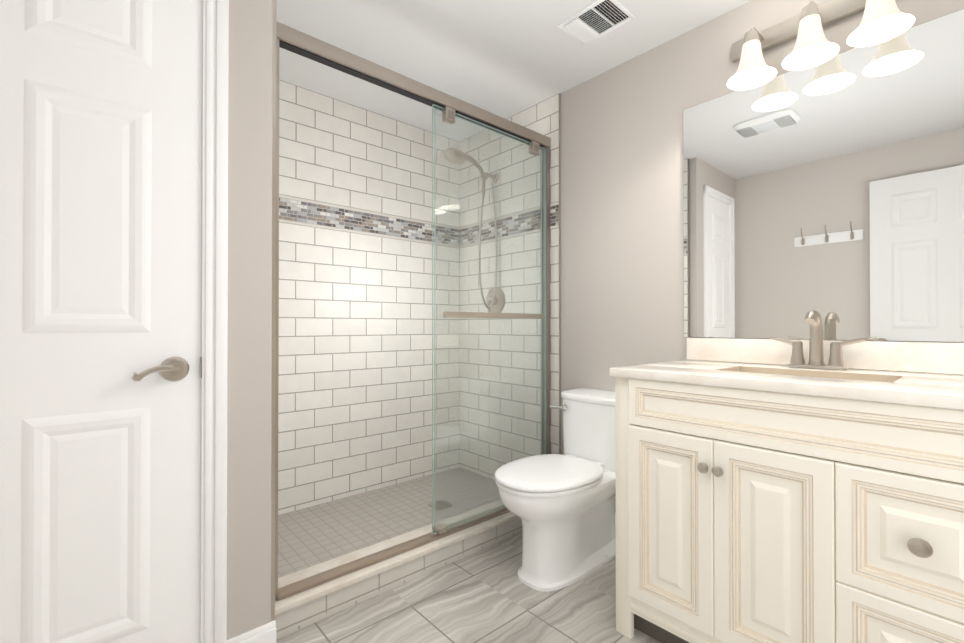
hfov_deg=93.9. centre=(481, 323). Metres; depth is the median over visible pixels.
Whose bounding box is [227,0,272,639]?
wall
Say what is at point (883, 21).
sconce
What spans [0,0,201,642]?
closet door
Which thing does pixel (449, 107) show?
shower door
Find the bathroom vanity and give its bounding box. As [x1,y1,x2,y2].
[610,310,963,642]
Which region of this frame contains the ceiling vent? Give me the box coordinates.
[557,0,635,45]
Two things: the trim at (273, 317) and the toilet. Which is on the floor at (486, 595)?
the toilet
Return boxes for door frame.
[199,0,228,642]
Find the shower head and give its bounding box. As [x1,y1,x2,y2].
[444,147,504,312]
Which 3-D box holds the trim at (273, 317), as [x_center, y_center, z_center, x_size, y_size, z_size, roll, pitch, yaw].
[-0.126,-0.101,1.918,1.495,2.284,0.040,0,0,-41]
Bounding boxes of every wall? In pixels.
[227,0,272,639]
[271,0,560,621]
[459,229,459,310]
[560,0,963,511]
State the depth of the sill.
1.77 m
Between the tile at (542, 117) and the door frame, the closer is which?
the door frame
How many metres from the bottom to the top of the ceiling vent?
0.010 m
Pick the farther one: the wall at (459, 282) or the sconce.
the wall at (459, 282)
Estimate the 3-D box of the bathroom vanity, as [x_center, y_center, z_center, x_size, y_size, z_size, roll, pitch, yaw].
[0.963,0.497,1.339,0.618,1.081,0.964,0,0,-41]
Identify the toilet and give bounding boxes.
[494,388,615,591]
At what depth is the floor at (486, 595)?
1.62 m
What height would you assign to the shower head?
0.938 m
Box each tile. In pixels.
[278,80,459,514]
[459,93,558,479]
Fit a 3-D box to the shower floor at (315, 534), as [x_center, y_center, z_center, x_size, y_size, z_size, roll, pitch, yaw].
[-0.474,1.008,2.317,1.460,0.073,0.685,0,0,-41]
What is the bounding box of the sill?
[275,500,522,638]
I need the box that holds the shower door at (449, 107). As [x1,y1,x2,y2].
[275,22,550,600]
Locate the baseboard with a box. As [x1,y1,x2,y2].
[226,620,275,642]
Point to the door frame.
(214, 338)
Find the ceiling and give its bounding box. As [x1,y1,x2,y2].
[277,0,750,141]
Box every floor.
[276,531,660,642]
[278,467,500,577]
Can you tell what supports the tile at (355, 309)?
attached to the wall at (459, 282)
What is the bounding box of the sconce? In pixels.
[727,0,914,89]
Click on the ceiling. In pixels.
(505, 59)

